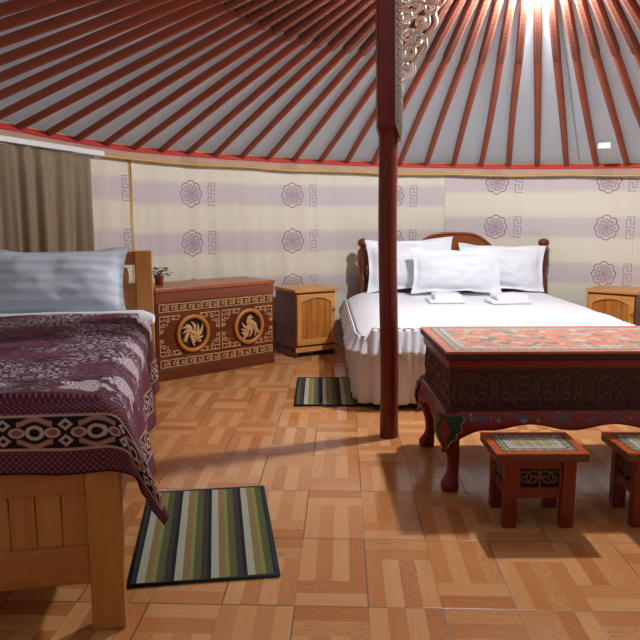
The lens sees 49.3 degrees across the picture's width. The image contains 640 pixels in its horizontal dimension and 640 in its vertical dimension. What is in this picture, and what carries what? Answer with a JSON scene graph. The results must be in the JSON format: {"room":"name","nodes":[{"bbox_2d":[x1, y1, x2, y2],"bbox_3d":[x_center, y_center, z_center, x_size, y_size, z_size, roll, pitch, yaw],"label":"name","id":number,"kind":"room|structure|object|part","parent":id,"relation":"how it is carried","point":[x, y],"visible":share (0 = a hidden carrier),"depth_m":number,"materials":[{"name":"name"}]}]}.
{"room":"traditional dwelling","nodes":[
{"label":"traditional dwelling","id":0,"kind":"room"},
{"bbox_2d":[0,142,134,282],"bbox_3d":[-1.595,-0.121,2.887,1.166,1.754,4.880,-1,9,-9],"label":"wall","id":1,"kind":"structure","parent":0,"point":[110,177],"depth_m":5.16,"materials":[{"name":"fabric"}]},
{"bbox_2d":[0,135,104,157],"bbox_3d":[-1.919,-1.091,4.252,0.122,0.116,1.400,6,10,33],"label":"rail","id":2,"kind":"object","parent":1,"relation":"attached to","point":[91,153],"visible":0.91,"depth_m":4.45,"materials":[{"name":"white plastic"}]},
{"bbox_2d":[0,144,94,251],"bbox_3d":[-1.906,-0.395,4.317,0.098,1.413,1.253,6,10,33],"label":"curtain","id":3,"kind":"object","parent":2,"relation":"hanging from","point":[46,205],"visible":0.45,"depth_m":4.46,"materials":[{"name":"beige fabric"}]},
{"bbox_2d":[0,343,639,639],"bbox_3d":[0.950,0.710,3.446,7.800,0.060,7.800,0,9,0],"label":"floor","id":4,"kind":"structure","parent":0,"point":[370,544],"depth_m":2.56,"materials":[{"name":"wood"}]},
{"bbox_2d":[0,250,157,630],"bbox_3d":[-1.263,0.263,2.911,1.020,0.985,2.170,-2,9,-10],"label":"bed","id":5,"kind":"object","parent":4,"relation":"on","point":[92,549],"visible":0.44,"depth_m":1.96,"materials":[{"name":"brown wood"}]},
{"bbox_3d":[-1.068,0.454,1.888,0.832,0.085,0.037,-2,9,-10],"label":"foot rail","id":6,"kind":"part","parent":5,"relation":"part of","materials":[{"name":"brown wood"}]},
{"bbox_3d":[-1.068,0.568,1.905,0.828,0.175,0.016,-2,9,-10],"label":"foot panel","id":7,"kind":"part","parent":5,"relation":"part of","materials":[{"name":"brown wood"}]},
{"bbox_3d":[-1.068,0.706,1.926,0.832,0.115,0.037,-2,9,-10],"label":"foot rail","id":8,"kind":"part","parent":5,"relation":"part of","materials":[{"name":"brown wood"}]},
{"bbox_2d":[0,246,128,313],"bbox_3d":[-1.470,-0.193,3.742,0.870,0.393,0.249,-2,9,-14],"label":"pillow","id":9,"kind":"object","parent":5,"relation":"on","point":[70,281],"visible":0.88,"depth_m":3.69,"materials":[{"name":"fabric"}]},
{"bbox_2d":[0,310,154,324],"bbox_3d":[-1.365,0.006,3.619,0.990,0.091,0.137,-2,9,-10],"label":"sheet","id":10,"kind":"object","parent":5,"relation":"on","point":[149,317],"visible":0.26,"depth_m":3.65,"materials":[{"name":"white fabric"}]},
{"bbox_3d":[-1.458,-0.340,3.873,0.832,0.077,0.032,-2,9,-10],"label":"headboard rail","id":11,"kind":"part","parent":5,"relation":"part of","materials":[{"name":"brown wood"}]},
{"bbox_2d":[0,313,168,524],"bbox_3d":[-1.139,0.290,2.603,1.150,0.412,1.564,-2,9,-10],"label":"blanket","id":12,"kind":"object","parent":5,"relation":"on","point":[78,391],"visible":1,"depth_m":2.06,"materials":[{"name":"purple fabric"}]},
{"bbox_3d":[-0.613,0.646,2.004,0.094,0.500,0.055,-2,9,-10],"label":"foot post","id":13,"kind":"part","parent":5,"relation":"part of","materials":[{"name":"brown wood"}]},
{"bbox_3d":[-0.806,0.420,3.024,0.030,0.160,2.075,-2,9,-10],"label":"rail","id":14,"kind":"part","parent":5,"relation":"part of","materials":[{"name":"brown wood"}]},
{"bbox_3d":[-1.458,0.025,3.928,0.832,0.450,0.032,-2,9,-10],"label":"headboard panel","id":15,"kind":"part","parent":5,"relation":"part of","materials":[{"name":"brown wood"}]},
{"bbox_3d":[-1.003,0.093,4.026,0.094,0.985,0.050,-2,9,-10],"label":"headboard post","id":16,"kind":"part","parent":5,"relation":"part of","materials":[{"name":"brown wood"}]},
{"bbox_2d":[127,485,280,587],"bbox_3d":[-0.432,0.794,2.649,0.495,0.013,0.773,-1,9,-8],"label":"rug","id":17,"kind":"object","parent":4,"relation":"on","point":[211,534],"visible":0.97,"depth_m":2.55,"materials":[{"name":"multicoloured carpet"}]},
{"bbox_2d":[153,276,274,381],"bbox_3d":[-0.894,0.040,5.419,1.053,0.671,0.455,-7,11,-41],"label":"chest","id":18,"kind":"object","parent":4,"relation":"on","point":[203,326],"visible":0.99,"depth_m":5.24,"materials":[{"name":"brown wood"}]},
{"bbox_2d":[153,267,172,284],"bbox_3d":[-1.182,-0.328,5.161,0.194,0.135,0.188,-2,9,-14],"label":"potted plant","id":19,"kind":"object","parent":18,"relation":"on","point":[158,278],"visible":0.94,"depth_m":5.15,"materials":[{"name":"green plant"}]},
{"bbox_3d":[-1.195,-0.297,5.174,0.075,0.070,0.075,0,9,0],"label":"pot","id":20,"kind":"part","parent":19,"relation":"part of","materials":[{"name":"brown ceramic"}]},
{"bbox_3d":[-0.902,-0.226,5.386,1.043,0.078,0.426,-7,11,-41],"label":"rail","id":21,"kind":"part","parent":18,"relation":"part of","materials":[{"name":"brown wood"}]},
{"bbox_3d":[-0.899,-0.279,5.376,1.053,0.028,0.440,-7,11,-41],"label":"lid","id":22,"kind":"part","parent":18,"relation":"part of","materials":[{"name":"brown wood"}]},
{"bbox_3d":[-0.764,0.072,5.272,1.035,0.494,0.005,-7,11,-41],"label":"moulding","id":23,"kind":"part","parent":18,"relation":"part of","materials":[{"name":"brown wood"}]},
{"bbox_2d":[274,284,337,357],"bbox_3d":[-0.116,0.000,6.000,0.418,0.575,0.402,-5,10,-31],"label":"nightstand","id":24,"kind":"object","parent":4,"relation":"on","point":[305,313],"visible":1,"depth_m":5.87,"materials":[{"name":"brown wood"}]},
{"bbox_3d":[-0.035,-0.008,5.857,0.364,0.425,0.020,-5,10,-31],"label":"door","id":25,"kind":"part","parent":24,"relation":"part of","materials":[{"name":"brown wood"}]},
{"bbox_3d":[-0.037,0.241,5.898,0.388,0.040,0.016,-5,10,-31],"label":"rail","id":26,"kind":"part","parent":24,"relation":"part of","materials":[{"name":"brown wood"}]},
{"bbox_3d":[-0.036,-0.016,5.857,0.282,0.350,0.012,-5,10,-31],"label":"door panel","id":27,"kind":"part","parent":24,"relation":"part of","materials":[{"name":"brown wood"}]},
{"bbox_2d":[294,377,379,405],"bbox_3d":[0.117,0.478,4.726,0.564,0.013,0.749,0,9,0],"label":"rug","id":28,"kind":"object","parent":4,"relation":"on","point":[310,391],"visible":0.63,"depth_m":4.66,"materials":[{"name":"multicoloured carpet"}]},
{"bbox_2d":[375,0,445,438],"bbox_3d":[0.473,-0.599,3.583,0.397,2.488,0.134,0,9,0],"label":"support post","id":29,"kind":"object","parent":4,"relation":"on","point":[390,67],"visible":1,"depth_m":3.51,"materials":[{"name":"red paint"}]},
{"bbox_2d":[357,232,548,293],"bbox_3d":[1.171,-0.119,5.254,1.684,1.036,1.984,0,9,0],"label":"double bed","id":30,"kind":"object","parent":4,"relation":"on","point":[461,237],"visible":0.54,"depth_m":6.11,"materials":[{"name":"brown wood"}]},
{"bbox_3d":[0.378,-0.233,6.190,0.097,0.980,0.097,0,9,0],"label":"headboard post","id":31,"kind":"part","parent":30,"relation":"part of","materials":[{"name":"brown wood"}]},
{"bbox_3d":[1.173,-0.646,6.110,1.506,0.252,0.024,0,9,0],"label":"headboard moulding","id":32,"kind":"part","parent":30,"relation":"part of","materials":[{"name":"brown wood"}]},
{"bbox_2d":[339,291,635,404],"bbox_3d":[1.158,0.143,5.165,2.019,0.502,2.033,0,9,0],"label":"bedspread","id":33,"kind":"object","parent":30,"relation":"on","point":[359,316],"visible":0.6,"depth_m":4.52,"materials":[{"name":"white fabric"}]},
{"bbox_2d":[365,236,452,292],"bbox_3d":[0.775,-0.475,6.013,0.781,0.490,0.167,0,9,2],"label":"pillow","id":34,"kind":"object","parent":33,"relation":"on","point":[405,263],"visible":0.5,"depth_m":5.99,"materials":[{"name":"white fabric"}]},
{"bbox_2d":[425,297,464,302],"bbox_3d":[0.965,-0.154,5.396,0.270,0.022,0.224,0,9,0],"label":"folded towel","id":35,"kind":"object","parent":33,"relation":"on","point":[429,299],"visible":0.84,"depth_m":5.29,"materials":[{"name":"white fabric"}]},
{"bbox_2d":[431,292,461,299],"bbox_3d":[0.977,-0.186,5.402,0.211,0.040,0.194,0,9,0],"label":"folded towel","id":36,"kind":"object","parent":35,"relation":"on","point":[436,295],"visible":1,"depth_m":5.31,"materials":[{"name":"white fabric"}]},
{"bbox_2d":[411,248,501,293],"bbox_3d":[1.135,-0.409,5.795,0.762,0.382,0.172,0,9,3],"label":"pillow","id":37,"kind":"object","parent":33,"relation":"on","point":[434,270],"visible":1,"depth_m":5.76,"materials":[{"name":"white fabric"}]},
{"bbox_2d":[458,242,545,291],"bbox_3d":[1.566,-0.455,6.018,0.774,0.425,0.178,0,9,-3],"label":"pillow","id":38,"kind":"object","parent":33,"relation":"on","point":[520,268],"visible":0.59,"depth_m":5.98,"materials":[{"name":"white fabric"}]},
{"bbox_2d":[484,298,530,303],"bbox_3d":[1.440,-0.150,5.367,0.300,0.022,0.224,0,9,-3],"label":"folded towel","id":39,"kind":"object","parent":33,"relation":"on","point":[491,300],"visible":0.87,"depth_m":5.26,"materials":[{"name":"white fabric"}]},
{"bbox_2d":[490,292,527,300],"bbox_3d":[1.452,-0.182,5.372,0.234,0.040,0.194,0,9,-3],"label":"folded towel","id":40,"kind":"object","parent":39,"relation":"on","point":[501,296],"visible":1,"depth_m":5.28,"materials":[{"name":"white fabric"}]},
{"bbox_3d":[1.965,-0.233,6.190,0.097,0.980,0.097,0,9,0],"label":"headboard post","id":41,"kind":"part","parent":30,"relation":"part of","materials":[{"name":"brown wood"}]},
{"bbox_2d":[414,326,639,492],"bbox_3d":[1.273,0.388,3.304,1.573,0.620,0.738,0,9,-1],"label":"table","id":42,"kind":"object","parent":4,"relation":"on","point":[475,378],"visible":1,"depth_m":2.97,"materials":[{"name":"paint"}]},
{"bbox_3d":[0.546,0.471,3.609,0.097,0.364,0.094,0,9,2],"label":"leg","id":43,"kind":"part","parent":42,"relation":"part of","materials":[{"name":"red paint"}]},
{"bbox_3d":[0.558,0.562,3.009,0.094,0.364,0.097,0,9,2],"label":"leg","id":44,"kind":"part","parent":42,"relation":"part of","materials":[{"name":"red paint"}]},
{"bbox_3d":[1.273,0.249,3.283,1.476,0.187,0.641,0,9,-1],"label":"frieze moulding","id":45,"kind":"part","parent":42,"relation":"part of","materials":[{"name":"paint"}]},
{"bbox_3d":[1.273,0.138,3.266,1.476,0.042,0.641,0,9,-1],"label":"red moulding","id":46,"kind":"part","parent":42,"relation":"part of","materials":[{"name":"red paint"}]},
{"bbox_2d":[480,432,589,527],"bbox_3d":[0.835,0.631,2.759,0.352,0.303,0.262,0,9,0],"label":"stool","id":47,"kind":"object","parent":4,"relation":"on","point":[543,465],"visible":1,"depth_m":2.66,"materials":[{"name":"brown wood"}]},
{"bbox_3d":[0.724,0.634,2.852,0.052,0.269,0.042,0,9,0],"label":"leg","id":48,"kind":"part","parent":47,"relation":"part of","materials":[{"name":"red paint"}]},
{"bbox_3d":[0.712,0.591,2.752,0.014,0.149,0.143,0,9,0],"label":"carved panel","id":49,"kind":"part","parent":47,"relation":"part of","materials":[{"name":"red paint"}]},
{"bbox_3d":[0.726,0.662,2.669,0.052,0.269,0.042,0,9,0],"label":"leg","id":50,"kind":"part","parent":47,"relation":"part of","materials":[{"name":"red paint"}]},
{"bbox_3d":[0.835,0.484,2.736,0.352,0.006,0.262,0,9,0],"label":"seat","id":51,"kind":"part","parent":47,"relation":"part of","materials":[{"name":"wood"}]},
{"bbox_3d":[0.836,0.605,2.654,0.168,0.149,0.014,0,9,-1],"label":"carved panel","id":52,"kind":"part","parent":47,"relation":"part of","materials":[{"name":"red paint"}]},
{"bbox_3d":[0.944,0.634,2.853,0.052,0.269,0.042,0,9,0],"label":"leg","id":53,"kind":"part","parent":47,"relation":"part of","materials":[{"name":"red paint"}]},
{"bbox_3d":[0.946,0.661,2.671,0.052,0.269,0.042,0,9,0],"label":"leg","id":54,"kind":"part","parent":47,"relation":"part of","materials":[{"name":"red paint"}]},
{"bbox_2d":[585,285,639,325],"bbox_3d":[2.491,0.019,5.878,0.418,0.575,0.402,7,11,37],"label":"nightstand","id":55,"kind":"object","parent":4,"relation":"on","point":[622,303],"visible":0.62,"depth_m":5.71,"materials":[{"name":"brown wood"}]},
{"bbox_3d":[2.389,0.008,5.749,0.364,0.425,0.020,7,11,37],"label":"door","id":56,"kind":"part","parent":55,"relation":"part of","materials":[{"name":"brown wood"}]},
{"bbox_3d":[2.390,0.001,5.749,0.282,0.350,0.012,7,11,37],"label":"door panel","id":57,"kind":"part","parent":55,"relation":"part of","materials":[{"name":"brown wood"}]},
{"bbox_2d":[601,432,639,527],"bbox_3d":[1.332,0.631,2.761,0.352,0.303,0.262,0,9,0],"label":"stool","id":58,"kind":"object","parent":4,"relation":"on","point":[625,458],"visible":1,"depth_m":2.75,"materials":[{"name":"brown wood"}]},
{"bbox_3d":[1.223,0.633,2.855,0.052,0.269,0.042,0,9,0],"label":"leg","id":59,"kind":"part","parent":58,"relation":"part of","materials":[{"name":"red paint"}]},
{"bbox_3d":[1.332,0.484,2.738,0.352,0.006,0.262,0,9,0],"label":"seat","id":60,"kind":"part","parent":58,"relation":"part of","materials":[{"name":"wood"}]},
{"bbox_3d":[1.209,0.590,2.756,0.014,0.149,0.143,0,9,1],"label":"carved panel","id":61,"kind":"part","parent":58,"relation":"part of","materials":[{"name":"red paint"}]},
{"bbox_3d":[1.221,0.661,2.673,0.052,0.269,0.042,0,9,0],"label":"leg","id":62,"kind":"part","parent":58,"relation":"part of","materials":[{"name":"red paint"}]},
{"bbox_2d":[0,0,639,163],"bbox_3d":[0.950,-1.357,3.132,6.520,1.010,6.520,0,9,0],"label":"ceiling","id":63,"kind":"structure","parent":0,"point":[523,140],"depth_m":4.96,"materials":[{"name":"white fabric"}]},
{"bbox_2d":[0,0,57,16],"bbox_3d":[-0.973,-1.375,2.874,2.496,0.839,0.061,-1,9,-8],"label":"pole","id":64,"kind":"object","parent":63,"relation":"attached to","point":[9,7],"visible":1,"depth_m":2.84,"materials":[{"name":"paint"}]},
{"bbox_2d":[0,0,99,31],"bbox_3d":[-0.986,-1.397,3.017,2.496,0.838,0.052,0,9,-3],"label":"pole","id":65,"kind":"object","parent":63,"relation":"attached to","point":[50,9],"visible":1,"depth_m":3.00,"materials":[{"name":"paint"}]},
{"bbox_2d":[0,0,138,48],"bbox_3d":[-0.989,-1.420,3.166,2.496,0.838,0.052,0,9,1],"label":"pole","id":66,"kind":"object","parent":63,"relation":"attached to","point":[102,6],"visible":1,"depth_m":3.16,"materials":[{"name":"paint"}]},
{"bbox_2d":[0,0,172,65],"bbox_3d":[-0.979,-1.443,3.319,2.496,0.839,0.061,1,9,6],"label":"pole","id":67,"kind":"object","parent":63,"relation":"attached to","point":[137,7],"visible":1,"depth_m":3.33,"materials":[{"name":"paint"}]},
{"bbox_2d":[0,0,200,82],"bbox_3d":[-0.959,-1.464,3.463,2.496,0.839,0.053,2,9,10],"label":"pole","id":68,"kind":"object","parent":63,"relation":"attached to","point":[146,16],"visible":0.98,"depth_m":3.48,"materials":[{"name":"paint"}]},
{"bbox_2d":[0,0,228,100],"bbox_3d":[-0.927,-1.485,3.604,2.496,0.840,0.057,2,9,14],"label":"pole","id":69,"kind":"object","parent":63,"relation":"attached to","point":[171,18],"visible":0.98,"depth_m":3.63,"materials":[{"name":"paint"}]},
{"bbox_2d":[0,0,251,119],"bbox_3d":[-0.884,-1.506,3.746,2.496,0.841,0.059,3,9,19],"label":"pole","id":70,"kind":"object","parent":63,"relation":"attached to","point":[216,10],"visible":0.94,"depth_m":3.79,"materials":[{"name":"paint"}]},
{"bbox_2d":[16,0,272,129],"bbox_3d":[-0.827,-1.525,3.892,2.496,0.845,0.058,4,9,23],"label":"pole","id":71,"kind":"object","parent":63,"relation":"attached to","point":[243,10],"visible":0.87,"depth_m":3.95,"materials":[{"name":"paint"}]},
{"bbox_2d":[45,0,293,135],"bbox_3d":[-0.763,-1.536,4.023,2.496,0.856,0.052,5,10,28],"label":"pole","id":72,"kind":"object","parent":63,"relation":"attached to","point":[256,15],"visible":0.89,"depth_m":4.05,"materials":[{"name":"paint"}]},
{"bbox_2d":[75,0,312,141],"bbox_3d":[-0.690,-1.547,4.150,2.496,0.866,0.060,5,10,32],"label":"pole","id":73,"kind":"object","parent":63,"relation":"attached to","point":[271,19],"visible":0.9,"depth_m":4.14,"materials":[{"name":"paint"}]},
{"bbox_2d":[104,0,330,146],"bbox_3d":[-0.605,-1.558,4.274,2.496,0.877,0.060,6,11,36],"label":"pole","id":74,"kind":"object","parent":63,"relation":"attached to","point":[290,20],"visible":0.94,"depth_m":4.23,"materials":[{"name":"paint"}]},
{"bbox_2d":[131,0,346,149],"bbox_3d":[-0.507,-1.569,4.393,2.497,0.886,0.052,8,11,41],"label":"pole","id":75,"kind":"object","parent":63,"relation":"attached to","point":[308,21],"visible":0.9,"depth_m":4.31,"materials":[{"name":"paint"}]},
{"bbox_2d":[159,0,360,152],"bbox_3d":[-0.407,-1.583,4.498,0.061,0.888,2.497,-8,12,-44],"label":"pole","id":76,"kind":"object","parent":63,"relation":"attached to","point":[315,29],"visible":0.94,"depth_m":4.38,"materials":[{"name":"paint"}]},
{"bbox_2d":[186,0,374,154],"bbox_3d":[-0.292,-1.596,4.602,0.051,0.891,2.497,-7,11,-39],"label":"pole","id":77,"kind":"object","parent":63,"relation":"attached to","point":[336,26],"visible":0.89,"depth_m":4.44,"materials":[{"name":"paint"}]},
{"bbox_2d":[213,1,375,156],"bbox_3d":[-0.177,-1.607,4.690,0.061,0.894,2.497,-6,11,-35],"label":"pole","id":78,"kind":"object","parent":63,"relation":"attached to","point":[357,22],"visible":0.89,"depth_m":4.53,"materials":[{"name":"paint"}]},
{"bbox_2d":[240,13,375,158],"bbox_3d":[-0.048,-1.617,4.774,0.053,0.897,2.497,-5,10,-31],"label":"pole","id":79,"kind":"object","parent":63,"relation":"attached to","point":[369,25],"visible":0.89,"depth_m":4.67,"materials":[{"name":"paint"}]},
{"bbox_2d":[0,122,639,176],"bbox_3d":[0.357,-1.115,4.507,6.237,0.280,3.336,-4,9,-24],"label":"ceiling trim","id":80,"kind":"structure","parent":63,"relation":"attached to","point":[180,157],"depth_m":5.93,"materials":[{"name":"fabric"}]},
{"bbox_2d":[266,0,410,160],"bbox_3d":[0.085,-1.626,4.846,0.051,0.901,2.497,-4,10,-26],"label":"pole","id":81,"kind":"object","parent":63,"relation":"attached to","point":[370,42],"visible":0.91,"depth_m":4.84,"materials":[{"name":"paint"}]},
{"bbox_2d":[292,0,420,161],"bbox_3d":[0.218,-1.632,4.906,0.060,0.904,2.497,-3,9,-22],"label":"pole","id":82,"kind":"object","parent":63,"relation":"attached to","point":[371,62],"visible":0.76,"depth_m":5.01,"materials":[{"name":"paint"}]},
{"bbox_2d":[318,0,440,162],"bbox_3d":[0.365,-1.637,4.959,0.053,0.908,2.497,-3,9,-17],"label":"pole","id":83,"kind":"object","parent":63,"relation":"attached to","point":[372,87],"visible":0.59,"depth_m":5.18,"materials":[{"name":"paint"}]},
{"bbox_2d":[345,0,452,163],"bbox_3d":[0.505,-1.640,4.998,0.059,0.912,2.497,-2,9,-13],"label":"pole","id":84,"kind":"object","parent":63,"relation":"attached to","point":[440,13],"visible":0.45,"depth_m":4.72,"materials":[{"name":"paint"}]},
{"bbox_2d":[371,0,465,164],"bbox_3d":[0.655,-1.642,5.027,0.054,0.915,2.497,-1,9,-9],"label":"pole","id":85,"kind":"object","parent":63,"relation":"attached to","point":[456,6],"visible":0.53,"depth_m":4.46,"materials":[{"name":"paint"}]},
{"bbox_2d":[398,0,477,165],"bbox_3d":[0.802,-1.641,5.044,0.058,0.919,2.497,-1,9,-4],"label":"pole","id":86,"kind":"object","parent":63,"relation":"attached to","point":[470,5],"visible":0.91,"depth_m":4.66,"materials":[{"name":"paint"}]},
{"bbox_2d":[424,0,490,165],"bbox_3d":[0.952,-1.639,5.050,0.058,0.923,2.497,0,9,0],"label":"pole","id":87,"kind":"object","parent":63,"relation":"attached to","point":[483,5],"visible":0.94,"depth_m":4.67,"materials":[{"name":"paint"}]},
{"bbox_2d":[451,0,502,166],"bbox_3d":[1.104,-1.635,5.045,0.055,0.927,2.497,1,9,5],"label":"pole","id":88,"kind":"object","parent":63,"relation":"attached to","point":[496,6],"visible":0.94,"depth_m":4.67,"materials":[{"name":"paint"}]},
{"bbox_2d":[479,0,515,166],"bbox_3d":[1.259,-1.630,5.027,0.057,0.931,2.498,1,9,9],"label":"pole","id":89,"kind":"object","parent":63,"relation":"attached to","point":[510,4],"visible":0.92,"depth_m":4.68,"materials":[{"name":"paint"}]},
{"bbox_2d":[506,0,528,166],"bbox_3d":[1.400,-1.622,4.999,0.057,0.934,2.498,2,9,13],"label":"pole","id":90,"kind":"object","parent":63,"relation":"attached to","point":[524,4],"visible":0.94,"depth_m":4.69,"materials":[{"name":"paint"}]},
{"bbox_2d":[533,0,542,166],"bbox_3d":[1.548,-1.613,4.958,0.052,0.938,2.498,3,9,18],"label":"pole","id":91,"kind":"object","parent":63,"relation":"attached to","point":[537,4],"visible":0.94,"depth_m":4.69,"materials":[{"name":"paint"}]},
{"bbox_2d":[547,0,568,166],"bbox_3d":[1.690,-1.603,4.907,0.053,0.942,2.498,4,9,22],"label":"pole","id":92,"kind":"object","parent":63,"relation":"attached to","point":[551,4],"visible":0.96,"depth_m":4.62,"materials":[{"name":"paint"}]},
{"bbox_2d":[558,0,579,160],"bbox_3d":[1.752,-1.623,4.889,0.012,0.845,2.304,4,9,24],"label":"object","id":93,"kind":"structure","parent":63,"relation":"attached to","point":[559,7],"depth_m":4.68,"materials":[{"name":"white fabric"}]},
{"bbox_2d":[560,0,598,166],"bbox_3d":[1.825,-1.591,4.847,0.053,0.945,2.498,4,10,27],"label":"pole","id":94,"kind":"object","parent":63,"relation":"attached to","point":[567,9],"visible":0.93,"depth_m":4.57,"materials":[{"name":"paint"}]},
{"bbox_2d":[574,0,629,166],"bbox_3d":[1.957,-1.577,4.774,0.051,0.948,2.498,5,10,31],"label":"pole","id":95,"kind":"object","parent":63,"relation":"attached to","point":[582,6],"visible":0.95,"depth_m":4.51,"materials":[{"name":"paint"}]},
{"bbox_2d":[597,142,611,155],"bbox_3d":[2.305,-1.377,5.631,0.100,0.100,0.162,5,10,28],"label":"junction box","id":96,"kind":"object","parent":63,"relation":"attached to","point":[602,145],"visible":1,"depth_m":5.56,"materials":[{"name":"white plastic"}]},
{"bbox_2d":[589,0,639,127],"bbox_3d":[2.079,-1.562,4.695,0.061,0.952,2.498,6,11,35],"label":"pole","id":97,"kind":"object","parent":63,"relation":"attached to","point":[598,7],"visible":1,"depth_m":4.28,"materials":[{"name":"paint"}]},
{"bbox_2d":[604,0,639,68],"bbox_3d":[2.197,-1.546,4.605,0.061,0.955,2.498,7,11,40],"label":"pole","id":98,"kind":"object","parent":63,"relation":"attached to","point":[615,8],"visible":1,"depth_m":4.04,"materials":[{"name":"paint"}]},
{"bbox_2d":[620,0,639,30],"bbox_3d":[2.310,-1.529,4.504,0.057,0.958,2.498,8,12,44],"label":"pole","id":99,"kind":"object","parent":63,"relation":"attached to","point":[632,7],"visible":1,"depth_m":3.87,"materials":[{"name":"paint"}]},
{"bbox_2d":[130,160,639,347],"bbox_3d":[1.233,-0.524,5.744,5.216,1.694,1.386,1,9,6],"label":"wall","id":100,"kind":"structure","parent":0,"point":[196,222],"depth_m":6.13,"materials":[{"name":"fabric"}]},
{"bbox_2d":[130,160,135,282],"bbox_3d":[-1.424,-0.421,5.362,0.017,1.600,0.012,7,11,40],"label":"trim","id":101,"kind":"structure","parent":100,"relation":"attached to","point":[130,160],"depth_m":5.29,"materials":[{"name":"orange"}]}
]}

